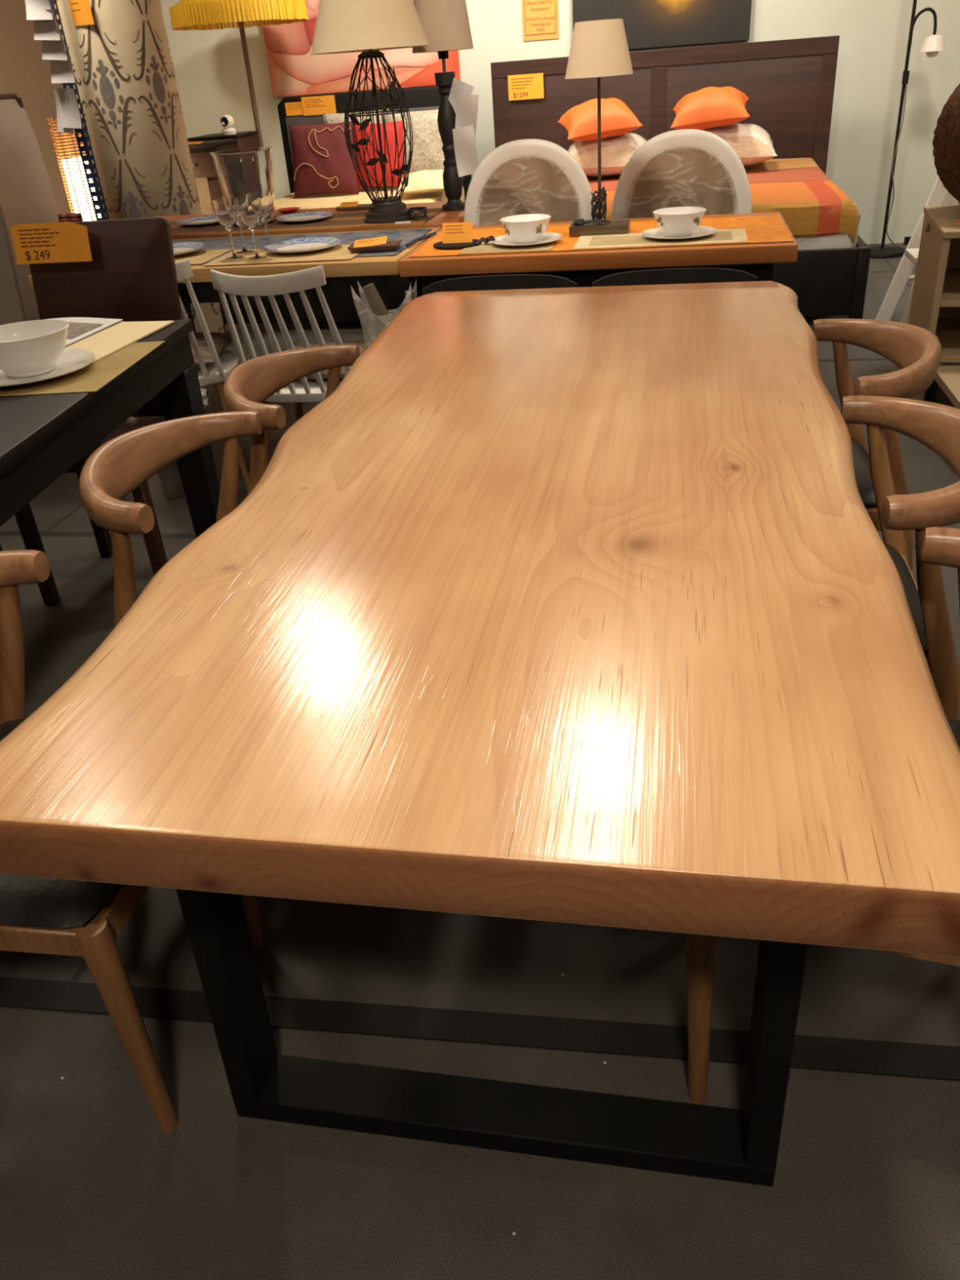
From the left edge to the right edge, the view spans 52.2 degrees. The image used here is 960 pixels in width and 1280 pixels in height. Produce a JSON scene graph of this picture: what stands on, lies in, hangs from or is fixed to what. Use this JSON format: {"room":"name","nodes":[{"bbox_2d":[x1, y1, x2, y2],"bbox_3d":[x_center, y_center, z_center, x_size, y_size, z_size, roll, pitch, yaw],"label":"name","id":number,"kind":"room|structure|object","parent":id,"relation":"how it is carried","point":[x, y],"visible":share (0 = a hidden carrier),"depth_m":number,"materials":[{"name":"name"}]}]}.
{"room":"store","nodes":[
{"label":"store","id":0,"kind":"room"},
{"bbox_2d":[0,0,85,213],"bbox_3d":[-3.722,-1.540,2.911,0.100,2.800,10.350,2,31,11],"label":"wall","id":1,"kind":"structure","parent":0,"point":[24,72],"depth_m":6.41,"materials":[{"name":"beige paint"}]},
{"bbox_2d":[0,243,959,1279],"bbox_3d":[-0.655,-0.203,3.077,5.950,0.080,10.350,2,31,11],"label":"floor","id":2,"kind":"structure","parent":0,"point":[866,1186],"depth_m":1.42,"materials":[{"name":"grey concrete"}]},
{"bbox_2d":[0,93,58,324],"bbox_3d":[-2.082,-1.577,4.214,0.492,1.318,0.400,2,31,11],"label":"chair","id":3,"kind":"object","parent":2,"relation":"on","point":[26,193],"visible":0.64,"depth_m":4.01,"materials":[{"name":"grey laminate"}]},
{"bbox_2d":[0,93,17,99],"bbox_3d":[-2.148,-2.138,3.892,0.445,0.018,0.390,2,31,11],"label":"shelf","id":4,"kind":"object","parent":3,"relation":"attached to","point":[9,95],"depth_m":3.97,"materials":[{"name":"brown wood"}]},
{"bbox_2d":[46,117,101,221],"bbox_3d":[-2.220,-2.416,5.778,0.317,1.190,0.317,-10,31,-9],"label":"floor lamp","id":5,"kind":"object","parent":2,"relation":"on","point":[73,167],"visible":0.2,"depth_m":5.54,"materials":[{"name":"wicker"}]},
{"bbox_2d":[48,0,109,220],"bbox_3d":[-1.957,-2.468,4.836,0.045,2.200,0.047,2,31,11],"label":"metal rack","id":6,"kind":"object","parent":2,"relation":"on","point":[84,139],"visible":0.46,"depth_m":4.86,"materials":[{"name":"black metal"}]},
{"bbox_2d":[24,0,53,20],"bbox_3d":[-2.021,-2.898,4.470,0.137,0.128,0.020,5,32,16],"label":"paper sheet","id":7,"kind":"object","parent":6,"relation":"hanging from","point":[35,9],"visible":1,"depth_m":4.49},
{"bbox_2d":[32,9,60,39],"bbox_3d":[-2.007,-2.835,4.519,0.139,0.130,0.020,5,32,16],"label":"paper sheet","id":8,"kind":"object","parent":6,"relation":"hanging from","point":[43,29],"visible":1,"depth_m":4.53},
{"bbox_2d":[40,30,67,60],"bbox_3d":[-1.992,-2.772,4.567,0.136,0.132,0.020,5,32,16],"label":"paper sheet","id":9,"kind":"object","parent":6,"relation":"hanging from","point":[51,48],"visible":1,"depth_m":4.58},
{"bbox_2d":[48,50,75,83],"bbox_3d":[-1.980,-2.701,4.622,0.125,0.135,0.020,5,32,16],"label":"paper sheet","id":10,"kind":"object","parent":6,"relation":"hanging from","point":[61,71],"visible":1,"depth_m":4.64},
{"bbox_2d":[53,89,73,133],"bbox_3d":[-2.019,-2.555,4.745,0.108,0.190,0.020,5,32,16],"label":"paper sheet","id":11,"kind":"object","parent":6,"relation":"hanging from","point":[60,129],"visible":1,"depth_m":4.78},
{"bbox_2d":[55,87,81,128],"bbox_3d":[-1.985,-2.561,4.721,0.126,0.180,0.020,5,32,16],"label":"paper sheet","id":12,"kind":"object","parent":6,"relation":"hanging from","point":[69,114],"visible":1,"depth_m":4.73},
{"bbox_2d":[14,217,182,605],"bbox_3d":[-1.084,-0.634,2.807,0.444,0.993,0.465,2,31,11],"label":"chair","id":13,"kind":"object","parent":2,"relation":"on","point":[131,276],"visible":0.31,"depth_m":2.78,"materials":[{"name":"brown wood"}]},
{"bbox_2d":[9,222,92,264],"bbox_3d":[-1.205,-1.115,2.754,0.235,0.103,0.020,2,31,11],"label":"price tag","id":14,"kind":"object","parent":13,"relation":"attached to","point":[57,242],"visible":1,"depth_m":2.75,"materials":[{"name":"paper"}]},
{"bbox_2d":[0,319,219,551],"bbox_3d":[-1.214,-0.162,2.256,0.835,0.760,1.430,-1,31,5],"label":"dining table","id":15,"kind":"object","parent":2,"relation":"on","point":[42,437],"visible":0.55,"depth_m":2.12,"materials":[{"name":"black wood"}]},
{"bbox_2d":[0,341,164,396],"bbox_3d":[-1.013,-0.625,2.260,0.445,0.002,0.420,-1,31,5],"label":"place mat","id":16,"kind":"object","parent":15,"relation":"on","point":[91,377],"visible":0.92,"depth_m":2.17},
{"bbox_2d":[0,348,94,386],"bbox_3d":[-1.023,-0.606,2.208,0.304,0.021,0.304,2,31,11],"label":"plate","id":17,"kind":"object","parent":16,"relation":"on","point":[70,360],"visible":0.62,"depth_m":2.21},
{"bbox_2d":[0,319,68,377],"bbox_3d":[-1.021,-0.649,2.199,0.212,0.089,0.212,2,31,11],"label":"bowl","id":18,"kind":"object","parent":17,"relation":"on","point":[33,347],"visible":1,"depth_m":2.16,"materials":[{"name":"ceramic"}]},
{"bbox_2d":[65,320,174,364],"bbox_3d":[-0.989,-0.748,2.459,0.280,0.004,0.400,3,31,12],"label":"booklet","id":19,"kind":"object","parent":16,"relation":"on","point":[108,341],"visible":0.58,"depth_m":2.47,"materials":[{"name":"beige paper"}]},
{"bbox_2d":[43,317,123,346],"bbox_3d":[-1.147,-0.775,2.506,0.300,0.013,0.380,4,31,13],"label":"magazine","id":20,"kind":"object","parent":19,"relation":"on","point":[79,328],"visible":0.25,"depth_m":2.57,"materials":[{"name":"white paper"}]},
{"bbox_2d":[0,549,262,1133],"bbox_3d":[-0.646,0.296,1.422,0.471,0.745,0.520,2,31,11],"label":"chair","id":21,"kind":"object","parent":2,"relation":"on","point":[85,919],"visible":0.3,"depth_m":1.24,"materials":[{"name":"brown wood"}]},
{"bbox_2d":[53,0,225,333],"bbox_3d":[-1.787,-2.615,5.101,0.506,2.439,0.506,-17,33,-21],"label":"curtain","id":22,"kind":"object","parent":2,"relation":"on","point":[122,65],"visible":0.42,"depth_m":4.87,"materials":[{"name":"beige fabric"}]},
{"bbox_2d":[67,0,94,26],"bbox_3d":[-1.875,-2.951,4.609,0.115,0.105,0.002,6,32,18],"label":"price tag","id":23,"kind":"object","parent":22,"relation":"attached to","point":[81,11],"visible":1,"depth_m":4.61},
{"bbox_2d":[79,410,262,628],"bbox_3d":[-0.447,-0.036,1.957,0.471,0.745,0.520,2,31,12],"label":"chair","id":24,"kind":"object","parent":2,"relation":"on","point":[121,464],"visible":0.41,"depth_m":1.84,"materials":[{"name":"brown wood"}]},
{"bbox_2d":[160,258,251,492],"bbox_3d":[-1.063,-0.911,3.428,0.430,0.840,0.597,-7,31,-4],"label":"spindle chair","id":25,"kind":"object","parent":2,"relation":"on","point":[216,372],"visible":0.18,"depth_m":3.32,"materials":[{"name":"white wood"}]},
{"bbox_2d":[189,332,231,367],"bbox_3d":[-1.080,-1.026,3.481,0.360,0.089,0.380,-3,31,2],"label":"seat cushion","id":26,"kind":"object","parent":25,"relation":"on","point":[220,340],"visible":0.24,"depth_m":3.44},
{"bbox_2d":[188,138,237,213],"bbox_3d":[-1.714,-2.649,6.306,0.380,0.985,0.354,2,31,11],"label":"base cabinet","id":27,"kind":"object","parent":2,"relation":"on","point":[206,180],"visible":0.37,"depth_m":6.01,"materials":[{"name":"black wood"}]},
{"bbox_2d":[186,130,258,148],"bbox_3d":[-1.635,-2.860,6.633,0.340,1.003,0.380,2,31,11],"label":"shelf","id":28,"kind":"object","parent":27,"relation":"on","point":[244,139],"visible":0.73,"depth_m":6.30,"materials":[{"name":"brown wood"}]},
{"bbox_2d":[220,114,236,135],"bbox_3d":[-1.610,-3.291,6.258,0.094,0.114,0.095,2,31,11],"label":"camera","id":29,"kind":"object","parent":28,"relation":"on","point":[227,122],"visible":1,"depth_m":6.24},
{"bbox_2d":[27,226,441,334],"bbox_3d":[-0.845,-1.109,3.806,1.345,0.762,0.695,2,31,11],"label":"dining table","id":30,"kind":"object","parent":2,"relation":"on","point":[384,272],"visible":0.29,"depth_m":3.32,"materials":[{"name":"brown wood"}]},
{"bbox_2d":[172,228,431,263],"bbox_3d":[-0.864,-1.449,3.630,1.290,0.003,0.560,2,31,11],"label":"table runner","id":31,"kind":"object","parent":30,"relation":"on","point":[406,235],"visible":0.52,"depth_m":3.72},
{"bbox_2d":[174,248,231,264],"bbox_3d":[-1.134,-1.375,3.536,0.400,0.002,0.290,1,31,9],"label":"place mat","id":32,"kind":"object","parent":31,"relation":"on","point":[197,257],"visible":0.26,"depth_m":3.53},
{"bbox_2d":[172,242,205,257],"bbox_3d":[-1.141,-1.425,3.596,0.270,0.021,0.270,2,31,11],"label":"plate","id":33,"kind":"object","parent":32,"relation":"on","point":[179,248],"visible":0.38,"depth_m":3.65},
{"bbox_2d":[247,190,273,248],"bbox_3d":[-0.777,-1.515,3.541,0.091,0.188,0.091,2,31,11],"label":"wine glass","id":34,"kind":"object","parent":31,"relation":"on","point":[266,196],"visible":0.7,"depth_m":3.50,"materials":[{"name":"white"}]},
{"bbox_2d":[202,244,359,266],"bbox_3d":[-0.665,-1.346,3.424,0.525,0.002,0.300,1,31,9],"label":"place mat","id":35,"kind":"object","parent":31,"relation":"on","point":[337,251],"visible":0.66,"depth_m":3.38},
{"bbox_2d":[210,198,244,259],"bbox_3d":[-0.869,-1.423,3.397,0.091,0.188,0.091,2,31,11],"label":"wine glass","id":36,"kind":"object","parent":35,"relation":"on","point":[224,210],"visible":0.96,"depth_m":3.35,"materials":[{"name":"clear"}]},
{"bbox_2d":[222,193,253,253],"bbox_3d":[-0.857,-1.484,3.500,0.091,0.188,0.091,2,31,11],"label":"wine glass","id":37,"kind":"object","parent":35,"relation":"on","point":[240,196],"visible":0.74,"depth_m":3.49,"materials":[{"name":"white"}]},
{"bbox_2d":[233,197,266,259],"bbox_3d":[-0.780,-1.407,3.358,0.091,0.188,0.091,2,31,11],"label":"wine glass","id":38,"kind":"object","parent":35,"relation":"on","point":[249,210],"visible":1,"depth_m":3.31,"materials":[{"name":"white"}]},
{"bbox_2d":[264,237,341,253],"bbox_3d":[-0.626,-1.392,3.472,0.270,0.021,0.270,2,31,11],"label":"plate","id":39,"kind":"object","parent":35,"relation":"on","point":[300,246],"visible":1,"depth_m":3.51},
{"bbox_2d":[346,239,402,253],"bbox_3d":[-0.360,-1.355,3.378,0.174,0.022,0.122,-1,31,6],"label":"serving dish","id":40,"kind":"object","parent":31,"relation":"on","point":[391,245],"visible":0.85,"depth_m":3.33,"materials":[{"name":"brown wood"}]},
{"bbox_2d":[353,235,387,247],"bbox_3d":[-0.377,-1.367,3.369,0.116,0.024,0.069,-2,31,4],"label":"price tag","id":41,"kind":"object","parent":40,"relation":"on","point":[380,240],"visible":1,"depth_m":3.37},
{"bbox_2d":[405,231,436,247],"bbox_3d":[-0.212,-1.425,3.484,0.023,0.016,0.245,8,33,20],"label":"roll","id":42,"kind":"object","parent":30,"relation":"on","point":[428,235],"visible":1,"depth_m":3.48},
{"bbox_2d":[168,0,308,146],"bbox_3d":[-1.508,-3.452,6.686,0.876,1.950,0.876,2,31,11],"label":"floor lamp","id":43,"kind":"object","parent":2,"relation":"on","point":[185,15],"visible":0.93,"depth_m":6.07,"materials":[{"name":"yellow fabric"}]},
{"bbox_2d":[209,265,351,466],"bbox_3d":[-0.541,-0.815,3.194,0.430,0.840,0.597,2,31,11],"label":"spindle chair","id":44,"kind":"object","parent":2,"relation":"on","point":[302,390],"visible":0.48,"depth_m":2.85,"materials":[{"name":"white paint"}]},
{"bbox_2d":[284,340,368,379],"bbox_3d":[-0.501,-0.930,3.250,0.400,0.078,0.360,2,31,11],"label":"seat cushion","id":45,"kind":"object","parent":44,"relation":"on","point":[361,344],"visible":0.16,"depth_m":3.26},
{"bbox_2d":[222,344,359,495],"bbox_3d":[-0.306,-0.297,2.379,0.471,0.745,0.520,4,31,13],"label":"chair","id":46,"kind":"object","parent":2,"relation":"on","point":[253,381],"visible":0.27,"depth_m":2.29,"materials":[{"name":"brown wood"}]},
{"bbox_2d":[155,200,465,333],"bbox_3d":[-0.796,-1.479,4.415,1.588,0.772,0.665,2,31,11],"label":"dining table","id":47,"kind":"object","parent":2,"relation":"on","point":[454,216],"visible":0.06,"depth_m":4.33,"materials":[{"name":"brown wood"}]},
{"bbox_2d":[275,207,300,213],"bbox_3d":[-0.864,-1.939,4.426,0.110,0.014,0.110,2,31,11],"label":"dish","id":48,"kind":"object","parent":47,"relation":"on","point":[287,210],"visible":1,"depth_m":4.42,"materials":[{"name":"ceramic"}]},
{"bbox_2d":[168,208,443,239],"bbox_3d":[-0.838,-1.739,4.119,1.340,0.036,0.444,2,31,11],"label":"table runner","id":49,"kind":"object","parent":47,"relation":"on","point":[343,221],"visible":0.51,"depth_m":3.97,"materials":[{"name":"fabric"}]},
{"bbox_2d":[177,214,219,226],"bbox_3d":[-1.186,-1.806,4.230,0.236,0.019,0.236,2,31,11],"label":"plate","id":50,"kind":"object","parent":49,"relation":"on","point":[206,220],"visible":0.73,"depth_m":4.26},
{"bbox_2d":[209,146,276,226],"bbox_3d":[-0.965,-1.878,4.068,0.256,0.277,0.256,2,31,11],"label":"glass vase","id":51,"kind":"object","parent":49,"relation":"on","point":[245,170],"visible":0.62,"depth_m":3.96,"materials":[{"name":"white"}]},
{"bbox_2d":[275,211,333,222],"bbox_3d":[-0.733,-1.765,4.100,0.236,0.019,0.236,2,31,11],"label":"plate","id":52,"kind":"object","parent":49,"relation":"on","point":[301,217],"visible":1,"depth_m":4.13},
{"bbox_2d":[311,0,430,224],"bbox_3d":[-0.398,-2.080,3.695,0.449,0.930,0.449,2,31,11],"label":"table lamp","id":53,"kind":"object","parent":49,"relation":"on","point":[369,27],"visible":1,"depth_m":3.61,"materials":[{"name":"brown metal"}]},
{"bbox_2d":[335,203,372,210],"bbox_3d":[-0.560,-1.929,4.368,0.150,0.014,0.080,4,31,13],"label":"serving dish","id":54,"kind":"object","parent":47,"relation":"on","point":[360,206],"visible":0.64,"depth_m":4.34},
{"bbox_2d":[412,0,479,211],"bbox_3d":[-0.134,-2.168,3.913,0.240,0.830,0.240,-7,31,-4],"label":"table lamp","id":55,"kind":"object","parent":47,"relation":"on","point":[445,23],"visible":0.98,"depth_m":3.87,"materials":[{"name":"black wood"}]},
{"bbox_2d":[437,50,448,59],"bbox_3d":[-0.144,-2.295,3.838,0.044,0.035,0.044,2,31,11],"label":"socket","id":56,"kind":"object","parent":55,"relation":"attached to","point":[443,55],"depth_m":3.83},
{"bbox_2d":[219,86,471,332],"bbox_3d":[-0.847,-2.759,6.189,1.310,1.175,1.690,2,31,11],"label":"bed","id":57,"kind":"object","parent":2,"relation":"on","point":[418,99],"visible":0.15,"depth_m":6.28,"materials":[{"name":"black wood"}]},
{"bbox_2d":[284,102,303,115],"bbox_3d":[-1.241,-3.614,6.668,0.170,0.078,0.002,2,31,11],"label":"price tag","id":58,"kind":"object","parent":57,"relation":"attached to","point":[293,108],"visible":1,"depth_m":6.67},
{"bbox_2d":[301,94,336,115],"bbox_3d":[-1.091,-3.615,6.630,0.235,0.110,0.002,2,31,11],"label":"price tag","id":59,"kind":"object","parent":57,"relation":"attached to","point":[312,105],"visible":1,"depth_m":6.63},
{"bbox_2d":[288,120,359,198],"bbox_3d":[-1.019,-3.131,6.393,0.440,0.423,0.206,0,31,7],"label":"cushion","id":60,"kind":"object","parent":57,"relation":"on","point":[322,163],"visible":0.97,"depth_m":6.34,"materials":[{"name":"red fabric"}]},
{"bbox_2d":[322,108,388,124],"bbox_3d":[-0.826,-3.334,6.622,0.462,0.418,0.116,0,31,8],"label":"cushion","id":61,"kind":"object","parent":57,"relation":"on","point":[328,118],"visible":0.07,"depth_m":6.56,"materials":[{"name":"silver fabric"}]},
{"bbox_2d":[354,120,404,188],"bbox_3d":[-0.671,-3.189,6.455,0.360,0.388,0.138,5,32,16],"label":"cushion","id":62,"kind":"object","parent":57,"relation":"on","point":[390,131],"visible":0.52,"depth_m":6.41,"materials":[{"name":"red fabric"}]},
{"bbox_2d":[384,109,444,174],"bbox_3d":[-0.389,-3.261,6.479,0.501,0.430,0.148,4,32,15],"label":"cushion","id":63,"kind":"object","parent":57,"relation":"on","point":[427,153],"visible":0.39,"depth_m":6.42,"materials":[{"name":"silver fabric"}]},
{"bbox_2d":[397,169,444,192],"bbox_3d":[-0.328,-2.866,6.116,0.360,0.105,0.459,-3,31,2],"label":"bed pillow","id":64,"kind":"object","parent":57,"relation":"on","point":[425,180],"visible":0.58,"depth_m":5.96,"materials":[{"name":"beige fabric"}]},
{"bbox_2d":[351,280,415,346],"bbox_3d":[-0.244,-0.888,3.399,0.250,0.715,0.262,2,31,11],"label":"chair","id":65,"kind":"object","parent":2,"relation":"on","point":[380,314],"visible":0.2,"depth_m":3.18,"materials":[{"name":"wood"}]},
{"bbox_2d":[0,280,959,1186],"bbox_3d":[0.144,-0.065,1.910,1.033,0.760,2.198,2,31,11],"label":"dining table","id":66,"kind":"object","parent":2,"relation":"on","point":[584,606],"visible":1,"depth_m":1.08,"materials":[{"name":"wood"}]},
{"bbox_2d":[0,976,959,1081],"bbox_3d":[-0.946,0.595,1.685,5.950,0.004,0.056,1,31,9],"label":"floor strip","id":67,"kind":"object","parent":2,"relation":"on","point":[928,1061],"depth_m":1.53,"materials":[{"name":"black rubber"}]},
{"bbox_2d":[422,274,577,295],"bbox_3d":[0.120,-0.889,3.333,0.476,0.736,0.473,2,31,11],"label":"chair","id":68,"kind":"object","parent":2,"relation":"on","point":[511,282],"visible":0.15,"depth_m":3.00,"materials":[{"name":"grey plastic"}]},
{"bbox_2d":[463,138,595,226],"bbox_3d":[0.173,-1.359,3.825,0.532,1.035,0.503,2,31,11],"label":"chair","id":69,"kind":"object","parent":2,"relation":"on","point":[525,176],"visible":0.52,"depth_m":3.81,"materials":[{"name":"white paint"}]},
{"bbox_2d":[398,211,798,288],"bbox_3d":[0.428,-1.039,3.509,1.230,0.770,0.685,2,31,11],"label":"dining table","id":70,"kind":"object","parent":2,"relation":"on","point":[584,268],"visible":0.39,"depth_m":3.05,"materials":[{"name":"orange wood"}]},
{"bbox_2d":[408,214,793,257],"bbox_3d":[0.405,-1.356,3.288,1.195,0.003,0.540,2,31,11],"label":"tabletop","id":71,"kind":"object","parent":70,"relation":"on","point":[758,228],"visible":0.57,"depth_m":3.25,"materials":[{"name":"wood"}]},
{"bbox_2d":[433,239,481,249],"bbox_3d":[-0.076,-1.332,3.297,0.164,0.011,0.164,2,31,11],"label":"round tray","id":72,"kind":"object","parent":71,"relation":"on","point":[439,245],"visible":0.71,"depth_m":3.25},
{"bbox_2d":[442,222,472,243],"bbox_3d":[-0.075,-1.354,3.260,0.102,0.061,0.023,2,31,11],"label":"price tag","id":73,"kind":"object","parent":72,"relation":"on","point":[460,232],"visible":1,"depth_m":3.26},
{"bbox_2d":[457,240,557,253],"bbox_3d":[0.098,-1.300,3.226,0.300,0.003,0.250,2,31,11],"label":"place mat","id":74,"kind":"object","parent":71,"relation":"on","point":[490,247],"visible":0.58,"depth_m":3.16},
{"bbox_2d":[475,235,495,245],"bbox_3d":[0.022,-1.325,3.251,0.068,0.025,0.047,2,31,11],"label":"cable","id":75,"kind":"object","parent":74,"relation":"on","point":[487,239],"visible":0.97,"depth_m":3.25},
{"bbox_2d":[490,231,561,246],"bbox_3d":[0.152,-1.314,3.224,0.234,0.015,0.234,2,31,11],"label":"saucer","id":76,"kind":"object","parent":74,"relation":"on","point":[506,240],"visible":0.73,"depth_m":3.22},
{"bbox_2d":[500,213,551,243],"bbox_3d":[0.151,-1.345,3.212,0.166,0.071,0.166,2,31,11],"label":"bowl","id":77,"kind":"object","parent":76,"relation":"on","point":[527,228],"visible":1,"depth_m":3.17,"materials":[{"name":"white ceramic"}]},
{"bbox_2d":[564,18,633,236],"bbox_3d":[0.385,-1.641,3.167,0.214,0.610,0.214,2,31,11],"label":"table lamp","id":78,"kind":"object","parent":71,"relation":"on","point":[598,48],"visible":1,"depth_m":3.00,"materials":[{"name":"fabric"}]},
{"bbox_2d":[573,228,748,249],"bbox_3d":[0.577,-1.284,3.135,0.535,0.003,0.250,2,31,11],"label":"place mat","id":79,"kind":"object","parent":71,"relation":"on","point":[735,235],"visible":0.89,"depth_m":3.10,"materials":[{"name":"beige fabric"}]},
{"bbox_2d":[641,225,716,239],"bbox_3d":[0.635,-1.298,3.132,0.234,0.015,0.234,2,31,11],"label":"saucer","id":80,"kind":"object","parent":79,"relation":"on","point":[700,231],"visible":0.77,"depth_m":3.13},
{"bbox_2d":[653,206,706,236],"bbox_3d":[0.634,-1.329,3.119,0.166,0.071,0.166,2,31,11],"label":"bowl","id":81,"kind":"object","parent":80,"relation":"on","point":[679,221],"visible":1,"depth_m":3.08,"materials":[{"name":"white ceramic"}]},
{"bbox_2d":[591,267,757,286],"bbox_3d":[0.630,-0.872,3.236,0.476,0.736,0.473,2,31,11],"label":"chair","id":82,"kind":"object","parent":2,"relation":"on","point":[688,275],"visible":0.14,"depth_m":2.91,"materials":[{"name":"grey plastic"}]},
{"bbox_2d":[490,35,871,319],"bbox_3d":[1.021,-2.725,5.774,2.195,1.285,2.040,2,31,11],"label":"bed","id":83,"kind":"object","parent":2,"relation":"on","point":[788,85],"visible":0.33,"depth_m":6.28,"materials":[{"name":"brown wood"}]},
{"bbox_2d":[507,72,543,100],"bbox_3d":[0.303,-3.656,6.480,0.235,0.145,0.002,2,31,11],"label":"price tag","id":84,"kind":"object","parent":83,"relation":"attached to","point":[522,86],"visible":1,"depth_m":6.48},
{"bbox_2d":[586,157,860,243],"bbox_3d":[1.131,-2.587,5.799,1.880,0.240,1.896,2,31,11],"label":"blanket","id":85,"kind":"object","parent":83,"relation":"on","point":[810,203],"visible":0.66,"depth_m":5.05,"materials":[{"name":"fabric"}]},
{"bbox_2d":[567,133,647,177],"bbox_3d":[0.815,-3.100,6.244,0.577,0.247,0.430,2,31,11],"label":"bed pillow","id":86,"kind":"object","parent":85,"relation":"on","point":[616,151],"visible":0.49,"depth_m":6.10,"materials":[{"name":"beige fabric"}]},
{"bbox_2d":[558,97,643,141],"bbox_3d":[0.742,-3.243,6.101,0.475,0.221,0.412,-5,31,-1],"label":"cushion","id":87,"kind":"object","parent":86,"relation":"on","point":[580,122],"visible":0.94,"depth_m":5.97,"materials":[{"name":"orange fabric"}]},
{"bbox_2d":[702,123,777,166],"bbox_3d":[1.511,-3.085,6.106,0.639,0.247,0.430,2,31,11],"label":"bed pillow","id":88,"kind":"object","parent":85,"relation":"on","point":[753,144],"visible":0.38,"depth_m":5.93,"materials":[{"name":"beige fabric"}]},
{"bbox_2d":[670,86,750,129],"bbox_3d":[1.405,-3.243,5.973,0.475,0.221,0.391,3,31,12],"label":"cushion","id":89,"kind":"object","parent":88,"relation":"on","point":[710,107],"visible":0.97,"depth_m":5.86,"materials":[{"name":"orange fabric"}]},
{"bbox_2d":[611,128,751,219],"bbox_3d":[0.751,-1.339,3.715,0.532,1.035,0.503,2,31,11],"label":"chair","id":90,"kind":"object","parent":2,"relation":"on","point":[683,167],"visible":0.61,"depth_m":3.70,"materials":[{"name":"white paint"}]},
{"bbox_2d":[684,526,959,1104],"bbox_3d":[0.530,0.272,1.307,0.471,0.745,0.520,5,32,16],"label":"chair","id":91,"kind":"object","parent":2,"relation":"on","point":[940,545],"visible":0.13,"depth_m":1.30,"materials":[{"name":"brown wood"}]},
{"bbox_2d":[812,318,941,572],"bbox_3d":[0.759,-0.330,2.294,0.471,0.745,0.520,0,31,7],"label":"chair","id":92,"kind":"object","parent":2,"relation":"on","point":[916,350],"visible":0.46,"depth_m":2.12,"materials":[{"name":"brown wood"}]},
{"bbox_2d":[840,395,959,719],"bbox_3d":[0.627,-0.026,1.797,0.471,0.745,0.520,2,31,11],"label":"chair","id":93,"kind":"object","parent":2,"relation":"on","point":[936,426],"visible":0.4,"depth_m":1.64,"materials":[{"name":"brown wood"}]},
{"bbox_2d":[870,0,946,257],"bbox_3d":[2.676,-3.337,6.159,0.380,1.720,0.320,2,31,11],"label":"floor lamp","id":94,"kind":"object","parent":2,"relation":"on","point":[932,44],"visible":0.96,"depth_m":6.15,"materials":[{"name":"black metal"}]},
{"bbox_2d":[901,70,910,84],"bbox_3d":[2.631,-3.478,6.059,0.038,0.070,0.036,2,31,11],"label":"switch","id":95,"kind":"object","parent":94,"relation":"attached to","point":[906,73],"depth_m":6.05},
{"bbox_2d":[875,176,947,324],"bbox_3d":[2.203,-1.912,4.611,0.536,0.910,0.532,2,31,11],"label":"step ladder","id":96,"kind":"object","parent":2,"relation":"on","point":[937,196],"visible":0.39,"depth_m":4.75,"materials":[{"name":"white paint"}]},
{"bbox_2d":[907,204,959,400],"bbox_3d":[2.066,-1.310,3.853,0.642,0.665,0.650,5,32,15],"label":"shelf unit","id":97,"kind":"object","parent":2,"relation":"on","point":[935,307],"visible":0.87,"depth_m":3.83,"materials":[{"name":"beige laminate"}]},
{"bbox_2d":[932,83,959,202],"bbox_3d":[1.971,-1.860,3.603,0.559,0.544,0.559,5,32,16],"label":"decorative ball","id":98,"kind":"object","parent":97,"relation":"on","point":[946,140],"visible":1,"depth_m":3.59,"materials":[{"name":"wicker"}]},
{"bbox_2d":[933,365,959,408],"bbox_3d":[1.920,-0.811,3.496,0.500,0.190,0.550,2,31,11],"label":"table","id":99,"kind":"object","parent":2,"relation":"on","point":[947,378],"visible":0.33,"depth_m":3.59,"materials":[{"name":"beige laminate"}]},
{"bbox_3d":[-2.237,-1.845,5.308,0.420,0.688,0.220,2,31,11],"label":"side table","id":100,"kind":"object","parent":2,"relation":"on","visible":0},
{"bbox_2d":[57,213,83,222],"bbox_3d":[-2.220,-2.162,5.082,0.322,0.084,0.034,-5,31,-2],"label":"striped cloth","id":101,"kind":"object","parent":100,"relation":"on","point":[69,217],"visible":0.19,"depth_m":5.07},
{"bbox_2d":[160,0,959,244],"bbox_3d":[0.174,-4.111,6.739,6.150,2.800,0.100,2,31,11],"label":"wall","id":102,"kind":"structure","parent":0,"point":[210,72],"depth_m":6.64,"materials":[{"name":"paint"}]},
{"bbox_2d":[262,0,460,97],"bbox_3d":[-0.848,-4.325,6.720,1.375,0.975,0.047,2,31,11],"label":"painting","id":103,"kind":"object","parent":102,"relation":"attached to","point":[293,69],"visible":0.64,"depth_m":6.89,"materials":[{"name":"pink fabric"}]},
{"bbox_2d":[521,0,558,40],"bbox_3d":[0.400,-4.242,6.546,0.242,0.400,0.004,2,31,11],"label":"notice","id":104,"kind":"object","parent":102,"relation":"attached to","point":[540,17],"visible":1,"depth_m":6.59,"materials":[{"name":"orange paper"}]},
{"bbox_2d":[572,0,751,48],"bbox_3d":[1.169,-4.315,6.311,1.150,0.850,0.040,2,31,11],"label":"painting","id":105,"kind":"object","parent":102,"relation":"attached to","point":[646,23],"visible":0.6,"depth_m":6.43,"materials":[{"name":"black metal"}]},
{"bbox_2d":[942,191,958,205],"bbox_3d":[2.217,-1.339,1.780,0.100,2.800,10.350,2,31,11],"label":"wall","id":106,"kind":"structure","parent":0,"point":[949,200],"depth_m":6.52,"materials":[{"name":"white paint"}]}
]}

